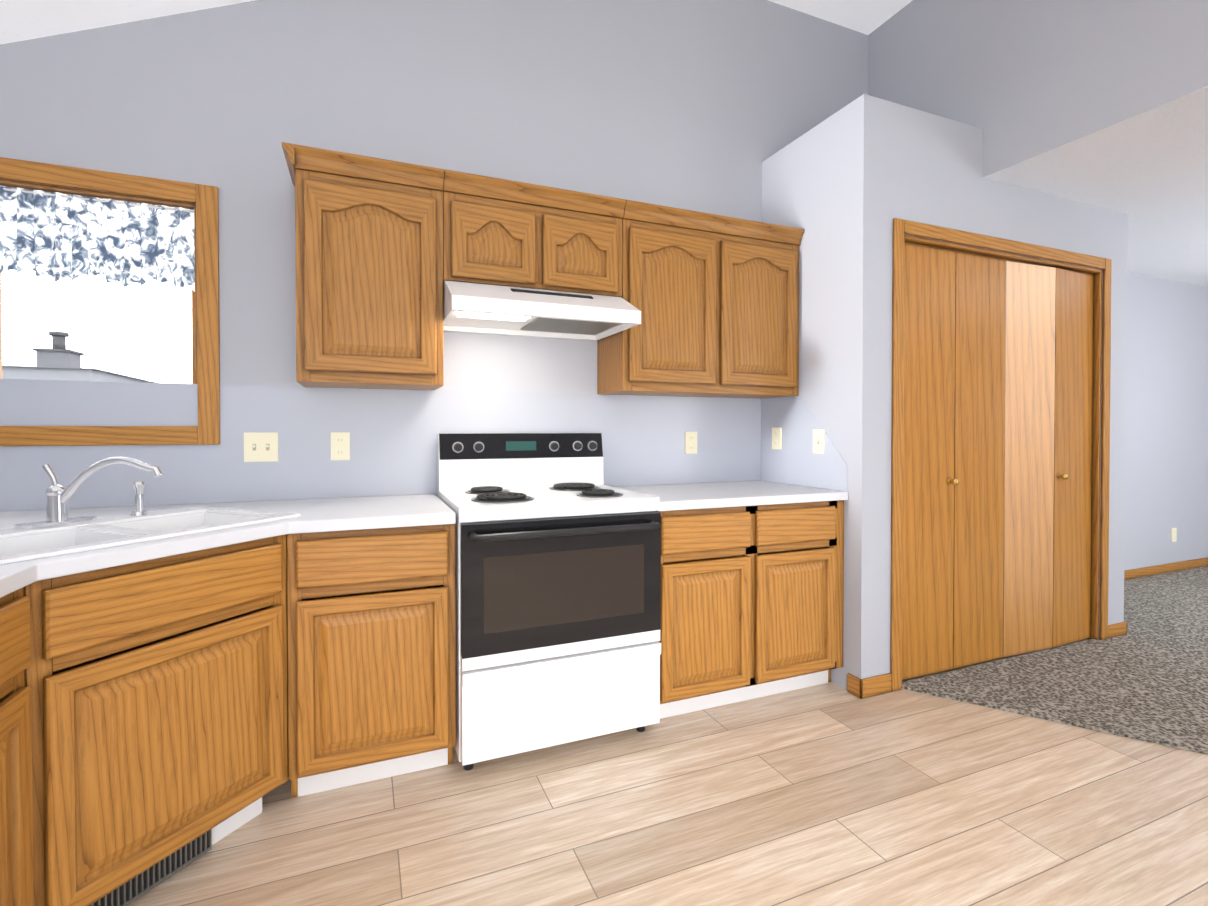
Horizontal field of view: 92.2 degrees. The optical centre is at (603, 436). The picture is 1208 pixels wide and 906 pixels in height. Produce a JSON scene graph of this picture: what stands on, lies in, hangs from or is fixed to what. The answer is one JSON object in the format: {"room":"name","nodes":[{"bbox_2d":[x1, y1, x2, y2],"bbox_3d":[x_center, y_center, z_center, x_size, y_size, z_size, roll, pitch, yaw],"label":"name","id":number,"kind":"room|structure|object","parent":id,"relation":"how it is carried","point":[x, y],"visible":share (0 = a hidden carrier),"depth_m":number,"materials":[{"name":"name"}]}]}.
{"room":"kitchen","nodes":[
{"label":"kitchen","id":0,"kind":"room"},
{"bbox_2d":[0,0,912,44],"bbox_3d":[0.493,-1.678,-0.216,5.000,1.646,6.350,0,1,-23],"label":"ceiling","id":1,"kind":"structure","parent":0,"point":[21,20],"depth_m":2.08,"materials":[{"name":"white paint"}]},
{"bbox_2d":[0,0,1207,569],"bbox_3d":[2.075,-0.996,3.805,11.000,4.300,0.150,0,1,-23],"label":"wall","id":2,"kind":"structure","parent":0,"point":[706,106],"depth_m":2.64,"materials":[{"name":"grey paint"}]},
{"bbox_2d":[0,157,219,445],"bbox_3d":[-2.155,-0.461,2.029,1.400,0.990,0.138,0,1,-23],"label":"window","id":3,"kind":"structure","parent":2,"relation":"in","point":[205,338],"depth_m":2.17,"materials":[{"name":"brown wood"}]},
{"bbox_2d":[0,185,194,291],"bbox_3d":[-2.146,-0.710,2.005,1.234,0.323,0.042,0,1,-23],"label":"valance curtain","id":4,"kind":"object","parent":3,"relation":"hanging from","point":[56,236],"visible":0.98,"depth_m":2.12,"materials":[{"name":"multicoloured fabric"}]},
{"bbox_2d":[282,142,443,389],"bbox_3d":[-0.935,-0.614,2.292,0.551,0.830,0.341,0,1,-23],"label":"upper cabinet","id":5,"kind":"object","parent":2,"relation":"attached to","point":[369,271],"visible":1,"depth_m":2.16,"materials":[{"name":"brown wood"}]},
{"bbox_2d":[0,379,760,510],"bbox_3d":[-0.750,0.025,2.561,3.520,0.458,0.003,0,1,-23],"label":"backsplash panel","id":6,"kind":"object","parent":2,"relation":"attached to","point":[393,440],"visible":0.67,"depth_m":2.40,"materials":[{"name":"grey paint"}]},
{"bbox_2d":[244,432,277,461],"bbox_3d":[-1.357,0.043,2.299,0.118,0.116,0.015,0,1,-23],"label":"light switch","id":7,"kind":"object","parent":6,"relation":"attached to","point":[260,446],"visible":1,"depth_m":2.30,"materials":[{"name":"beige plastic"}]},
{"bbox_2d":[331,432,349,459],"bbox_3d":[-1.095,0.042,2.412,0.072,0.116,0.008,0,1,-23],"label":"electrical outlet","id":8,"kind":"object","parent":6,"relation":"attached to","point":[340,445],"visible":1,"depth_m":2.41,"materials":[{"name":"beige plastic"}]},
{"bbox_2d":[685,432,696,453],"bbox_3d":[0.459,0.035,3.057,0.072,0.116,0.008,0,1,-23],"label":"electrical outlet","id":9,"kind":"object","parent":6,"relation":"attached to","point":[690,442],"visible":1,"depth_m":3.05,"materials":[{"name":"beige plastic"}]},
{"bbox_2d":[443,169,625,296],"bbox_3d":[-0.324,-0.824,2.543,0.768,0.416,0.341,0,1,-23],"label":"upper cabinet","id":10,"kind":"object","parent":2,"relation":"attached to","point":[502,232],"visible":0.83,"depth_m":2.39,"materials":[{"name":"brown wood"}]},
{"bbox_2d":[443,280,640,340],"bbox_3d":[-0.294,-0.539,2.474,0.762,0.152,0.498,0,1,-23],"label":"range hood","id":11,"kind":"object","parent":10,"relation":"attached to","point":[491,309],"visible":0.88,"depth_m":2.34,"materials":[{"name":"white metal"}]},
{"bbox_2d":[597,200,803,398],"bbox_3d":[0.486,-0.621,2.882,0.981,0.830,0.341,0,1,-23],"label":"upper cabinet","id":12,"kind":"object","parent":2,"relation":"attached to","point":[713,299],"visible":1,"depth_m":2.72,"materials":[{"name":"brown wood"}]},
{"bbox_2d":[847,557,1207,698],"bbox_3d":[4.070,1.108,4.185,6.642,0.085,0.722,0,1,-23],"label":"baseboard","id":13,"kind":"structure","parent":2,"relation":"attached to","point":[868,687],"depth_m":3.31,"materials":[{"name":"brown wood"}]},
{"bbox_2d":[1171,528,1176,541],"bbox_3d":[4.765,0.826,4.857,0.072,0.116,0.008,0,1,-23],"label":"outlet","id":14,"kind":"object","parent":2,"relation":"attached to","point":[1173,534],"visible":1,"depth_m":4.85,"materials":[{"name":"beige plastic"}]},
{"bbox_2d":[127,639,1207,905],"bbox_3d":[3.254,1.246,0.990,11.000,0.120,6.400,0,1,-23],"label":"floor","id":15,"kind":"structure","parent":0,"point":[827,795],"depth_m":1.77,"materials":[{"name":"laminate"}]},
{"bbox_2d":[0,588,33,905],"bbox_3d":[-1.466,0.751,0.788,0.824,0.876,0.635,0,1,-23],"label":"base cabinet","id":16,"kind":"object","parent":15,"relation":"on","point":[16,844],"visible":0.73,"depth_m":1.14,"materials":[{"name":"brown wood"}]},
{"bbox_2d":[0,505,163,597],"bbox_3d":[-1.431,0.294,0.711,0.840,0.038,2.900,0,1,-23],"label":"countertop","id":17,"kind":"structure","parent":16,"relation":"on","point":[14,576],"depth_m":1.27,"materials":[{"name":"white laminate"}]},
{"bbox_2d":[0,506,299,564],"bbox_3d":[-1.368,0.345,1.628,0.510,0.179,0.770,0,1,22],"label":"sink","id":18,"kind":"object","parent":17,"relation":"in","point":[17,546],"visible":0.38,"depth_m":1.63,"materials":[{"name":"white ceramic"}]},
{"bbox_2d":[13,457,162,529],"bbox_3d":[-1.461,0.157,1.646,0.288,0.195,0.231,0,1,22],"label":"faucet","id":19,"kind":"object","parent":18,"relation":"on","point":[58,496],"visible":1,"depth_m":1.66,"materials":[{"name":"silver metal"}]},
{"bbox_2d":[131,481,147,515],"bbox_3d":[-1.488,0.198,1.860,0.044,0.107,0.044,0,1,22],"label":"sprayer","id":20,"kind":"object","parent":18,"relation":"on","point":[139,489],"visible":1,"depth_m":1.85,"materials":[{"name":"silver metal"}]},
{"bbox_2d":[23,576,66,905],"bbox_3d":[-1.596,0.747,1.104,0.584,0.876,0.614,0,1,22],"label":"base cabinet","id":21,"kind":"object","parent":15,"relation":"on","point":[44,676],"depth_m":1.26,"materials":[{"name":"brown wood"}]},
{"bbox_2d":[63,554,182,861],"bbox_3d":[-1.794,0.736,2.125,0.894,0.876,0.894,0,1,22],"label":"base cabinet","id":22,"kind":"object","parent":15,"relation":"on","point":[159,695],"depth_m":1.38,"materials":[{"name":"brown wood"}]},
{"bbox_2d":[90,829,211,905],"bbox_3d":[-1.190,1.128,1.489,0.024,0.088,0.350,0,1,22],"label":"air vent register","id":23,"kind":"object","parent":22,"relation":"attached to","point":[141,884],"visible":0.54,"depth_m":1.52,"materials":[{"name":"black metal"}]},
{"bbox_2d":[183,534,287,821],"bbox_3d":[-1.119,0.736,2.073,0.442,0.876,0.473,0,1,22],"label":"base cabinet","id":24,"kind":"object","parent":15,"relation":"on","point":[235,620],"depth_m":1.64,"materials":[{"name":"brown wood"}]},
{"bbox_2d":[287,524,455,797],"bbox_3d":[-0.862,0.735,2.182,0.513,0.875,0.628,0,1,-23],"label":"base cabinet","id":25,"kind":"object","parent":15,"relation":"on","point":[371,615],"visible":0.79,"depth_m":1.89,"materials":[{"name":"brown wood"}]},
{"bbox_2d":[48,494,455,578],"bbox_3d":[-0.969,0.281,1.896,0.922,0.038,1.064,0,1,-23],"label":"countertop","id":26,"kind":"structure","parent":25,"relation":"on","point":[341,514],"depth_m":1.85,"materials":[{"name":"white laminate"}]},
{"bbox_2d":[437,433,660,770],"bbox_3d":[-0.241,0.580,2.361,0.762,1.180,0.715,0,1,-23],"label":"range","id":27,"kind":"object","parent":15,"relation":"on","point":[558,577],"visible":1,"depth_m":2.10,"materials":[{"name":"white metal"}]},
{"bbox_2d":[656,500,843,718],"bbox_3d":[0.541,0.729,2.764,0.981,0.875,0.628,0,1,-23],"label":"base cabinet","id":28,"kind":"object","parent":15,"relation":"on","point":[752,602],"visible":0.67,"depth_m":2.48,"materials":[{"name":"brown wood"}]},
{"bbox_2d":[616,481,847,510],"bbox_3d":[0.543,0.271,2.757,0.980,0.038,0.633,0,1,-23],"label":"countertop","id":29,"kind":"structure","parent":28,"relation":"on","point":[689,496],"depth_m":2.58,"materials":[{"name":"white laminate"}]},
{"bbox_2d":[902,566,1207,754],"bbox_3d":[5.194,1.170,1.794,6.400,0.014,5.999,0,1,-23],"label":"carpet floor","id":30,"kind":"structure","parent":15,"relation":"on","point":[1145,678],"depth_m":2.77,"materials":[{"name":"grey carpet"}]},
{"bbox_2d":[762,94,1127,689],"bbox_3d":[1.944,-0.180,3.295,2.020,2.680,0.710,0,1,-23],"label":"wall","id":31,"kind":"structure","parent":0,"point":[844,187],"depth_m":2.72,"materials":[{"name":"grey paint"}]},
{"bbox_2d":[761,395,846,490],"bbox_3d":[0.994,0.021,2.947,0.003,0.458,0.622,0,1,-23],"label":"backsplash","id":32,"kind":"structure","parent":31,"relation":"attached to","point":[795,460],"depth_m":2.97,"materials":[{"name":"grey paint"}]},
{"bbox_2d":[772,428,781,449],"bbox_3d":[0.922,0.012,3.105,0.008,0.116,0.072,0,1,-23],"label":"electrical outlet","id":33,"kind":"object","parent":32,"relation":"attached to","point":[776,438],"visible":1,"depth_m":3.10,"materials":[{"name":"beige plastic"}]},
{"bbox_2d":[813,429,824,453],"bbox_3d":[1.038,0.025,2.818,0.015,0.116,0.072,0,1,-23],"label":"light switch","id":34,"kind":"object","parent":32,"relation":"attached to","point":[818,440],"visible":1,"depth_m":2.81,"materials":[{"name":"beige plastic"}]},
{"bbox_2d":[902,242,1093,679],"bbox_3d":[2.072,0.117,2.982,1.503,2.058,0.099,0,1,-23],"label":"bifold closet door","id":35,"kind":"structure","parent":31,"relation":"in","point":[997,428],"depth_m":2.96,"materials":[{"name":"brown wood"}]},
{"bbox_2d":[890,218,1111,691],"bbox_3d":[2.062,0.086,3.008,1.665,2.155,0.114,0,1,-23],"label":"trim","id":36,"kind":"structure","parent":31,"relation":"attached to","point":[1100,444],"depth_m":2.98,"materials":[{"name":"brown wood"}]},
{"bbox_2d":[868,0,1207,176],"bbox_3d":[2.811,-2.183,0.768,0.140,1.858,6.000,0,1,-23],"label":"wall","id":37,"kind":"structure","parent":0,"point":[1017,81],"depth_m":2.64,"materials":[{"name":"grey paint"}]},
{"bbox_2d":[983,86,1207,285],"bbox_3d":[5.550,-1.314,1.888,6.048,0.100,6.350,0,1,-23],"label":"ceiling","id":38,"kind":"structure","parent":0,"point":[1146,172],"depth_m":2.88,"materials":[{"name":"white paint"}]},
{"label":"outside","id":39,"kind":"structure","parent":0,"visible":0},
{"bbox_3d":[-11.950,1.029,30.571,80.000,0.250,59.700,0,1,-23],"label":"ground","id":40,"kind":"structure","parent":39,"visible":0},
{"bbox_2d":[2,331,156,382],"bbox_3d":[-10.562,-0.229,9.856,4.790,2.630,5.100,0,1,-23],"label":"roof","id":41,"kind":"structure","parent":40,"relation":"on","point":[55,368],"depth_m":8.38,"materials":[{"name":"grey"}]}
]}

